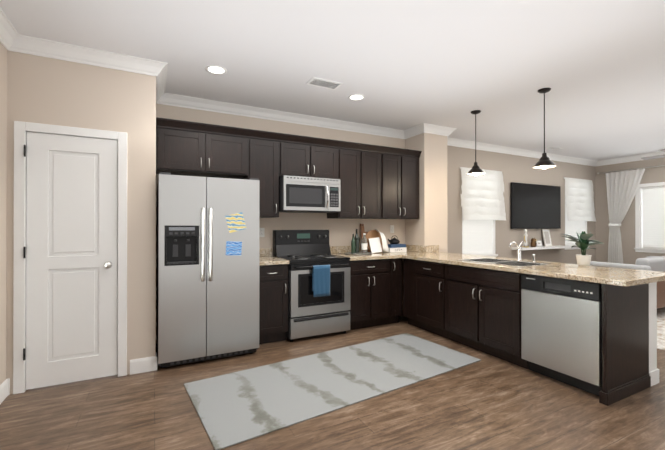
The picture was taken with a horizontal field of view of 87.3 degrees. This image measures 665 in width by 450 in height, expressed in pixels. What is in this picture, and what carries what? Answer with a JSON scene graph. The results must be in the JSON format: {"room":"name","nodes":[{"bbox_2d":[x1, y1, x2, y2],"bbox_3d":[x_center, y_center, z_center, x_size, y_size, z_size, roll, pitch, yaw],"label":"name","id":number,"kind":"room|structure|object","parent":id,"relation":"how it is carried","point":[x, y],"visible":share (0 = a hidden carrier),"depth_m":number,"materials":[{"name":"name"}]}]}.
{"room":"kitchen and living room","nodes":[
{"label":"kitchen and living room","id":0,"kind":"room"},
{"bbox_2d":[0,42,6,384],"bbox_3d":[-1.362,-0.080,0.333,0.120,2.750,5.450,0,0,-27],"label":"wall","id":1,"kind":"structure","parent":0,"point":[3,190],"depth_m":2.62,"materials":[{"name":"beige paint"}]},
{"bbox_2d":[0,8,23,52],"bbox_3d":[-1.241,-1.402,0.333,0.092,0.105,5.330,0,0,-27],"label":"crown molding","id":2,"kind":"structure","parent":1,"relation":"attached to","point":[12,39],"depth_m":2.57,"materials":[{"name":"white wood"}]},
{"bbox_2d":[6,50,155,393],"bbox_3d":[-2.074,-0.071,2.964,1.020,2.750,0.120,0,0,-27],"label":"wall","id":3,"kind":"structure","parent":0,"point":[45,90],"depth_m":3.01,"materials":[{"name":"beige paint"}]},
{"bbox_2d":[13,121,126,393],"bbox_3d":[-2.150,0.250,2.914,0.754,2.107,0.136,0,0,-27],"label":"door frame","id":4,"kind":"structure","parent":3,"relation":"attached to","point":[21,129],"depth_m":2.73,"materials":[{"name":"white wood"}]},
{"bbox_2d":[23,132,117,389],"bbox_3d":[-2.126,0.280,2.855,0.620,2.023,0.107,0,0,-27],"label":"pantry door","id":5,"kind":"structure","parent":3,"relation":"in","point":[70,249],"depth_m":2.86,"materials":[{"name":"white paint"}]},
{"bbox_2d":[0,352,156,403],"bbox_3d":[2.947,1.241,2.914,9.910,0.125,6.110,0,0,-27],"label":"baseboard","id":6,"kind":"structure","parent":3,"relation":"attached to","point":[143,365],"depth_m":3.06,"materials":[{"name":"white wood"}]},
{"bbox_2d":[20,34,167,79],"bbox_3d":[-1.931,-1.394,2.922,0.992,0.105,0.092,0,0,-27],"label":"crown molding","id":7,"kind":"structure","parent":3,"relation":"attached to","point":[30,45],"depth_m":2.89,"materials":[{"name":"white wood"}]},
{"bbox_2d":[156,80,167,103],"bbox_3d":[-1.707,-1.392,3.471,0.092,0.105,0.660,0,0,-27],"label":"crown molding","id":8,"kind":"structure","parent":3,"relation":"attached to","point":[161,97],"depth_m":3.68,"materials":[{"name":"white wood"}]},
{"bbox_2d":[0,310,664,449],"bbox_3d":[2.920,1.354,2.967,10.150,0.100,6.230,0,0,-27],"label":"floor","id":9,"kind":"structure","parent":0,"point":[488,402],"depth_m":2.40,"materials":[{"name":"brown wood"}]},
{"bbox_2d":[157,172,258,367],"bbox_3d":[-1.307,0.418,3.626,0.910,1.774,0.900,0,0,-27],"label":"fridge","id":10,"kind":"object","parent":9,"relation":"on","point":[207,268],"visible":1,"depth_m":3.27,"materials":[{"name":"grey metal"}]},
{"bbox_2d":[259,264,287,343],"bbox_3d":[-0.800,0.871,4.068,0.387,0.874,0.626,0,0,-27],"label":"base cabinet","id":11,"kind":"object","parent":9,"relation":"on","point":[273,279],"depth_m":3.81,"materials":[{"name":"brown wood"}]},
{"bbox_2d":[259,248,288,265],"bbox_3d":[-0.795,0.363,4.058,0.385,0.140,0.652,0,0,-27],"label":"countertop","id":12,"kind":"structure","parent":11,"relation":"on","point":[265,254],"depth_m":3.97,"materials":[{"name":"stone"}]},
{"bbox_2d":[273,230,349,340],"bbox_3d":[-0.256,0.686,4.281,0.766,1.245,0.715,0,0,-27],"label":"range","id":13,"kind":"object","parent":9,"relation":"on","point":[303,252],"visible":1,"depth_m":4.08,"materials":[{"name":"grey metal"}]},
{"bbox_2d":[312,265,329,296],"bbox_3d":[-0.125,0.630,3.957,0.210,0.354,0.039,0,0,-27],"label":"towel","id":14,"kind":"object","parent":13,"relation":"hanging from","point":[320,280],"visible":0.98,"depth_m":3.94,"materials":[{"name":"blue fabric"}]},
{"bbox_2d":[184,333,480,449],"bbox_3d":[0.110,1.298,3.097,2.500,0.010,1.000,0,0,-33],"label":"kitchen rug","id":15,"kind":"object","parent":9,"relation":"on","point":[234,408],"visible":1,"depth_m":2.84,"materials":[{"name":"white fabric"}]},
{"bbox_2d":[347,259,394,330],"bbox_3d":[0.368,0.873,4.668,0.685,0.874,0.626,0,0,-27],"label":"base cabinet","id":16,"kind":"object","parent":9,"relation":"on","point":[376,292],"depth_m":4.40,"materials":[{"name":"brown wood"}]},
{"bbox_2d":[330,245,398,260],"bbox_3d":[0.405,0.365,4.674,0.757,0.140,0.656,0,0,-27],"label":"countertop","id":17,"kind":"structure","parent":16,"relation":"on","point":[335,250],"depth_m":4.67,"materials":[{"name":"stone"}]},
{"bbox_2d":[345,252,372,254],"bbox_3d":[0.358,0.386,4.729,0.380,0.016,0.380,0,0,-27],"label":"tray","id":18,"kind":"object","parent":17,"relation":"on","point":[360,253],"visible":0.85,"depth_m":4.68,"materials":[{"name":"grey metal"}]},
{"bbox_2d":[351,234,355,253],"bbox_3d":[0.280,0.253,4.695,0.059,0.265,0.060,0,0,-27],"label":"bottle","id":19,"kind":"object","parent":18,"relation":"on","point":[353,246],"visible":1,"depth_m":4.67,"materials":[{"name":"green glass"}]},
{"bbox_2d":[354,229,358,252],"bbox_3d":[0.330,0.220,4.772,0.073,0.330,0.074,0,0,-27],"label":"bottle","id":20,"kind":"object","parent":18,"relation":"on","point":[356,237],"visible":0.88,"depth_m":4.74,"materials":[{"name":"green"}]},
{"bbox_2d":[361,233,366,252],"bbox_3d":[0.435,0.250,4.764,0.080,0.270,0.081,0,0,-27],"label":"bottle","id":21,"kind":"object","parent":18,"relation":"on","point":[364,245],"visible":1,"depth_m":4.73,"materials":[{"name":"white"}]},
{"bbox_2d":[360,224,370,251],"bbox_3d":[0.510,0.186,5.023,0.220,0.412,0.111,0,0,-27],"label":"cutting board","id":22,"kind":"object","parent":17,"relation":"on","point":[362,230],"visible":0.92,"depth_m":5.00,"materials":[{"name":"brown wood"}]},
{"bbox_2d":[368,237,381,252],"bbox_3d":[0.603,0.285,4.910,0.197,0.220,0.066,0,0,-27],"label":"cutting board","id":23,"kind":"object","parent":17,"relation":"on","point":[375,245],"visible":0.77,"depth_m":4.90,"materials":[{"name":"white stone"}]},
{"bbox_2d":[365,229,388,251],"bbox_3d":[0.629,0.222,4.968,0.330,0.339,0.202,0,0,-27],"label":"cutting board","id":24,"kind":"object","parent":17,"relation":"on","point":[375,233],"visible":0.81,"depth_m":4.97,"materials":[{"name":"brown wood"}]},
{"bbox_2d":[395,258,401,322],"bbox_3d":[0.668,0.873,4.823,0.281,0.874,0.626,0,0,-27],"label":"base cabinet","id":25,"kind":"object","parent":9,"relation":"on","point":[398,261],"depth_m":4.57,"materials":[{"name":"brown wood"}]},
{"bbox_2d":[403,258,414,325],"bbox_3d":[1.275,0.873,4.622,0.656,0.874,0.285,0,0,-27],"label":"base cabinet","id":26,"kind":"object","parent":9,"relation":"on","point":[408,264],"depth_m":4.51,"materials":[{"name":"brown wood"}]},
{"bbox_2d":[415,260,490,341],"bbox_3d":[1.446,0.871,4.288,0.656,0.874,0.613,0,0,-27],"label":"base cabinet","id":27,"kind":"object","parent":9,"relation":"on","point":[478,309],"depth_m":3.83,"materials":[{"name":"brown wood"}]},
{"bbox_2d":[399,244,664,286],"bbox_3d":[1.695,0.362,3.970,0.894,0.140,3.087,0,0,-27],"label":"countertop","id":28,"kind":"structure","parent":27,"relation":"on","point":[624,277],"depth_m":3.12,"materials":[{"name":"stone"}]},
{"bbox_2d":[383,244,406,251],"bbox_3d":[0.917,0.339,5.153,0.302,0.112,0.216,0,0,-27],"label":"books","id":29,"kind":"object","parent":28,"relation":"on","point":[397,247],"visible":0.94,"depth_m":5.06,"materials":[{"name":"white paper"}]},
{"bbox_2d":[388,235,399,243],"bbox_3d":[0.897,0.218,5.142,0.199,0.128,0.156,0,0,-27],"label":"teapot","id":30,"kind":"object","parent":29,"relation":"on","point":[394,240],"visible":1,"depth_m":5.10,"materials":[{"name":"black metal"}]},
{"bbox_2d":[458,258,549,266],"bbox_3d":[1.782,0.476,3.685,0.478,0.177,0.768,0,0,-27],"label":"sink","id":31,"kind":"object","parent":28,"relation":"in","point":[505,262],"visible":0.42,"depth_m":3.72,"materials":[{"name":"silver metal"}]},
{"bbox_2d":[509,241,534,261],"bbox_3d":[2.045,0.285,3.738,0.252,0.211,0.206,0,0,-27],"label":"faucet","id":32,"kind":"object","parent":28,"relation":"on","point":[519,252],"visible":1,"depth_m":3.80,"materials":[{"name":"silver metal"}]},
{"bbox_2d":[562,231,602,265],"bbox_3d":[2.395,0.224,3.339,0.378,0.330,0.374,0,0,-27],"label":"plant","id":33,"kind":"object","parent":28,"relation":"on","point":[584,242],"visible":1,"depth_m":3.31,"materials":[{"name":"green plant"}]},
{"bbox_2d":[521,274,601,395],"bbox_3d":[2.089,0.869,2.970,0.607,0.870,0.608,0,0,-27],"label":"dishwasher","id":34,"kind":"object","parent":9,"relation":"on","point":[561,330],"visible":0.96,"depth_m":2.79,"materials":[{"name":"grey metal"}]},
{"bbox_2d":[657,307,664,349],"bbox_3d":[4.867,1.303,4.570,3.380,0.011,2.900,0,0,-27],"label":"living room rug","id":35,"kind":"object","parent":9,"relation":"on","point":[661,328],"depth_m":4.37,"materials":[{"name":"white fabric"}]},
{"bbox_2d":[590,256,664,308],"bbox_3d":[5.259,0.896,5.757,2.340,0.810,0.950,0,0,-27],"label":"sofa","id":36,"kind":"object","parent":35,"relation":"on","point":[653,263],"visible":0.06,"depth_m":5.08,"materials":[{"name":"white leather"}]},
{"bbox_2d":[0,0,664,160],"bbox_3d":[2.920,-1.496,2.977,10.150,0.100,6.230,0,0,-27],"label":"ceiling","id":37,"kind":"structure","parent":0,"point":[597,67],"depth_m":2.99,"materials":[{"name":"white paint"}]},
{"bbox_2d":[205,65,226,74],"bbox_3d":[-1.082,-1.441,3.248,0.196,0.007,0.196,0,0,-27],"label":"recessed light","id":38,"kind":"object","parent":37,"relation":"in","point":[215,69],"visible":1,"depth_m":3.24,"materials":[{"name":"white paint"}]},
{"bbox_2d":[306,77,342,89],"bbox_3d":[-0.081,-1.438,3.554,0.330,0.012,0.180,0,0,-27],"label":"ceiling vent","id":39,"kind":"object","parent":37,"relation":"in","point":[323,83],"visible":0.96,"depth_m":3.54,"materials":[{"name":"white metal"}]},
{"bbox_2d":[348,94,364,100],"bbox_3d":[0.273,-1.439,3.938,0.196,0.007,0.196,0,0,-27],"label":"recessed light","id":40,"kind":"object","parent":37,"relation":"in","point":[356,97],"visible":1,"depth_m":3.94,"materials":[{"name":"white paint"}]},
{"bbox_2d":[467,110,484,175],"bbox_3d":[1.819,-1.032,4.428,0.214,0.816,0.214,0,0,-27],"label":"pendant light","id":41,"kind":"object","parent":37,"relation":"hanging from","point":[475,170],"visible":1,"depth_m":4.41,"materials":[{"name":"brown metal"}]},
{"bbox_2d":[533,88,555,168],"bbox_3d":[2.261,-1.019,3.722,0.214,0.846,0.214,0,0,-27],"label":"pendant light","id":42,"kind":"object","parent":37,"relation":"hanging from","point":[544,162],"visible":1,"depth_m":3.70,"materials":[{"name":"brown metal"}]},
{"bbox_2d":[546,146,562,149],"bbox_3d":[4.131,-1.428,6.495,0.300,0.012,0.140,0,0,-27],"label":"ceiling vent","id":43,"kind":"object","parent":37,"relation":"in","point":[554,148],"visible":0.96,"depth_m":6.49,"materials":[{"name":"white paint"}]},
{"bbox_2d":[641,149,664,159],"bbox_3d":[5.498,-1.238,5.287,1.330,0.400,1.280,0,0,-27],"label":"ceiling fan","id":44,"kind":"object","parent":37,"relation":"hanging from","point":[654,157],"visible":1,"depth_m":5.68,"materials":[{"name":"grey"}]},
{"bbox_2d":[156,104,595,343],"bbox_3d":[2.030,-0.061,5.950,9.010,2.750,0.120,0,0,-27],"label":"wall","id":45,"kind":"structure","parent":0,"point":[516,168],"depth_m":5.87,"materials":[{"name":"beige paint"}]},
{"bbox_2d":[156,117,251,178],"bbox_3d":[-1.450,-0.822,3.898,0.937,0.518,0.347,0,0,-27],"label":"upper cabinet","id":46,"kind":"object","parent":45,"relation":"attached to","point":[185,148],"depth_m":3.74,"materials":[{"name":"brown wood"}]},
{"bbox_2d":[259,228,264,236],"bbox_3d":[-0.889,0.094,4.377,0.072,0.116,0.006,0,0,-27],"label":"electrical outlet","id":47,"kind":"object","parent":45,"relation":"attached to","point":[261,232],"visible":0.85,"depth_m":4.38,"materials":[{"name":"white plastic"}]},
{"bbox_2d":[244,129,279,217],"bbox_3d":[-0.869,-0.586,4.195,0.368,0.988,0.347,0,0,-27],"label":"upper cabinet","id":48,"kind":"object","parent":45,"relation":"attached to","point":[265,144],"depth_m":4.06,"materials":[{"name":"brown wood"}]},
{"bbox_2d":[162,93,403,138],"bbox_3d":[-0.390,-1.388,4.592,3.460,0.105,0.092,0,0,-27],"label":"crown molding","id":49,"kind":"structure","parent":45,"relation":"attached to","point":[176,100],"depth_m":4.42,"materials":[{"name":"white wood"}]},
{"bbox_2d":[280,133,339,178],"bbox_3d":[-0.352,-0.831,4.462,0.795,0.496,0.347,0,0,-27],"label":"upper cabinet","id":50,"kind":"object","parent":45,"relation":"attached to","point":[302,156],"depth_m":4.30,"materials":[{"name":"brown wood"}]},
{"bbox_2d":[279,175,340,212],"bbox_3d":[-0.318,-0.371,4.405,0.756,0.416,0.475,0,0,-27],"label":"microwave","id":51,"kind":"object","parent":50,"relation":"attached to","point":[298,194],"visible":1,"depth_m":4.22,"materials":[{"name":"grey metal"}]},
{"bbox_2d":[327,141,387,218],"bbox_3d":[0.333,-0.584,4.813,0.745,0.988,0.347,0,0,-27],"label":"upper cabinet","id":52,"kind":"object","parent":45,"relation":"attached to","point":[378,182],"depth_m":4.66,"materials":[{"name":"brown wood"}]},
{"bbox_2d":[390,225,393,232],"bbox_3d":[0.908,0.062,5.300,0.072,0.116,0.006,0,0,-27],"label":"electrical outlet","id":53,"kind":"object","parent":45,"relation":"attached to","point":[391,228],"visible":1,"depth_m":5.29,"materials":[{"name":"white plastic"}]},
{"bbox_2d":[388,147,419,218],"bbox_3d":[0.868,-0.583,5.088,0.760,0.988,0.347,0,0,-27],"label":"upper cabinet","id":54,"kind":"object","parent":45,"relation":"attached to","point":[403,164],"depth_m":4.97,"materials":[{"name":"brown wood"}]},
{"bbox_2d":[462,207,497,256],"bbox_3d":[2.582,-0.158,6.211,0.910,1.555,0.140,0,0,-27],"label":"window","id":55,"kind":"structure","parent":45,"relation":"in","point":[493,243],"depth_m":6.35,"materials":[{"name":"white"}]},
{"bbox_2d":[463,220,493,254],"bbox_3d":[2.579,-0.192,6.216,0.806,1.443,0.060,0,0,-27],"label":"window blinds","id":56,"kind":"object","parent":55,"relation":"attached to","point":[477,237],"visible":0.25,"depth_m":6.22,"materials":[{"name":"white fabric"}]},
{"bbox_2d":[460,167,505,220],"bbox_3d":[2.649,-0.533,6.143,1.124,0.905,0.097,0,0,-27],"label":"window shade","id":57,"kind":"object","parent":45,"relation":"attached to","point":[482,197],"visible":0.98,"depth_m":6.12,"materials":[{"name":"white fabric"}]},
{"bbox_2d":[447,139,599,166],"bbox_3d":[3.720,-1.381,6.704,4.880,0.105,0.092,0,0,-27],"label":"crown molding","id":58,"kind":"structure","parent":45,"relation":"attached to","point":[458,142],"depth_m":6.56,"materials":[{"name":"white paint"}]},
{"bbox_2d":[511,182,560,228],"bbox_3d":[4.022,-0.357,6.877,1.540,0.882,0.050,0,0,-27],"label":"tv","id":59,"kind":"object","parent":45,"relation":"attached to","point":[535,206],"visible":1,"depth_m":6.82,"materials":[{"name":"black plastic"}]},
{"bbox_2d":[511,245,570,249],"bbox_3d":[4.111,0.446,6.828,1.565,0.042,0.213,0,0,-27],"label":"shelf","id":60,"kind":"object","parent":45,"relation":"attached to","point":[540,248],"visible":0.96,"depth_m":6.66,"materials":[{"name":"white paint"}]},
{"bbox_2d":[522,229,528,247],"bbox_3d":[3.643,0.249,6.587,0.109,0.348,0.072,0,0,-27],"label":"figurine","id":61,"kind":"object","parent":60,"relation":"on","point":[525,239],"visible":1,"depth_m":6.57,"materials":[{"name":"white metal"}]},
{"bbox_2d":[530,238,536,246],"bbox_3d":[3.869,0.331,6.714,0.104,0.185,0.104,0,0,-27],"label":"statuette","id":62,"kind":"object","parent":60,"relation":"on","point":[533,243],"visible":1,"depth_m":6.68,"materials":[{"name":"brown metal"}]},
{"bbox_2d":[536,240,542,246],"bbox_3d":[4.088,0.362,6.905,0.160,0.130,0.042,0,0,-19],"label":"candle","id":63,"kind":"object","parent":60,"relation":"on","point":[539,243],"visible":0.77,"depth_m":6.90,"materials":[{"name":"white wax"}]},
{"bbox_2d":[542,229,551,245],"bbox_3d":[4.311,0.253,7.005,0.270,0.348,0.070,0,0,-33],"label":"frame","id":64,"kind":"object","parent":60,"relation":"on","point":[547,237],"visible":0.98,"depth_m":7.00,"materials":[{"name":"white wood"}]},
{"bbox_2d":[565,221,586,249],"bbox_3d":[5.268,-0.203,7.592,0.910,1.455,0.140,0,0,-27],"label":"window","id":65,"kind":"structure","parent":45,"relation":"in","point":[585,223],"depth_m":7.50,"materials":[{"name":"white"}]},
{"bbox_2d":[565,194,584,244],"bbox_3d":[5.266,-0.237,7.597,0.806,1.343,0.060,0,0,-27],"label":"window blinds","id":66,"kind":"object","parent":65,"relation":"attached to","point":[572,228],"visible":0.19,"depth_m":7.55,"materials":[{"name":"white fabric"}]},
{"bbox_2d":[563,177,595,221],"bbox_3d":[5.332,-0.538,7.522,1.108,0.925,0.097,0,0,-27],"label":"window shade","id":67,"kind":"object","parent":45,"relation":"attached to","point":[579,193],"visible":1,"depth_m":7.50,"materials":[{"name":"white fabric"}]},
{"bbox_2d":[405,133,447,252],"bbox_3d":[1.428,-0.063,5.328,0.450,2.750,0.435,0,0,-27],"label":"wall","id":68,"kind":"structure","parent":0,"point":[429,226],"depth_m":5.13,"materials":[{"name":"beige paint"}]},
{"bbox_2d":[404,126,423,138],"bbox_3d":[1.206,-1.386,5.171,0.092,0.105,0.300,0,0,-27],"label":"crown molding","id":69,"kind":"structure","parent":68,"relation":"attached to","point":[410,132],"depth_m":5.23,"materials":[{"name":"white"}]},
{"bbox_2d":[416,123,455,139],"bbox_3d":[1.548,-1.386,5.098,0.634,0.105,0.092,0,0,-27],"label":"crown molding","id":70,"kind":"structure","parent":68,"relation":"attached to","point":[424,127],"depth_m":5.08,"materials":[{"name":"white wood"}]},
{"bbox_2d":[595,158,664,264],"bbox_3d":[7.407,-0.064,5.211,0.120,2.750,6.110,0,0,-27],"label":"wall","id":71,"kind":"structure","parent":0,"point":[627,226],"depth_m":7.41,"materials":[{"name":"beige paint"}]},
{"bbox_2d":[597,165,664,173],"bbox_3d":[6.521,-1.153,6.683,0.110,0.044,2.531,0,0,-27],"label":"curtain rod","id":72,"kind":"object","parent":71,"relation":"attached to","point":[631,169],"visible":1,"depth_m":7.22,"materials":[{"name":"silver metal"}]},
{"bbox_2d":[606,169,644,263],"bbox_3d":[6.146,0.078,7.324,0.092,2.422,0.697,0,0,-27],"label":"curtain","id":73,"kind":"object","parent":72,"relation":"hanging from","point":[622,187],"visible":0.88,"depth_m":7.42,"materials":[{"name":"white fabric"}]},
{"bbox_2d":[600,152,664,165],"bbox_3d":[7.313,-1.386,5.167,0.092,0.105,6.110,0,0,-27],"label":"crown molding","id":74,"kind":"structure","parent":71,"relation":"attached to","point":[638,157],"depth_m":7.32,"materials":[{"name":"white"}]},
{"bbox_2d":[634,182,664,252],"bbox_3d":[6.704,-0.144,6.531,0.145,1.400,1.680,0,0,-27],"label":"window","id":75,"kind":"structure","parent":71,"relation":"in","point":[638,223],"depth_m":7.17,"materials":[{"name":"white wood"}]},
{"bbox_2d":[641,186,664,248],"bbox_3d":[6.711,-0.146,6.535,0.060,1.252,1.456,0,0,-27],"label":"window blinds","id":76,"kind":"object","parent":75,"relation":"attached to","point":[653,217],"visible":0.98,"depth_m":7.02,"materials":[{"name":"white fabric"}]},
{"bbox_3d":[2.041,0.871,3.987,0.110,0.872,2.503,0,0,-27],"label":"wall","id":77,"kind":"structure","parent":0,"visible":0},
{"bbox_2d":[649,282,658,385],"bbox_3d":[2.596,0.868,2.907,0.158,0.872,0.144,0,0,-27],"label":"wall","id":78,"kind":"structure","parent":77,"relation":"attached to","point":[654,372],"depth_m":2.85,"materials":[{"name":"white paint"}]}
]}

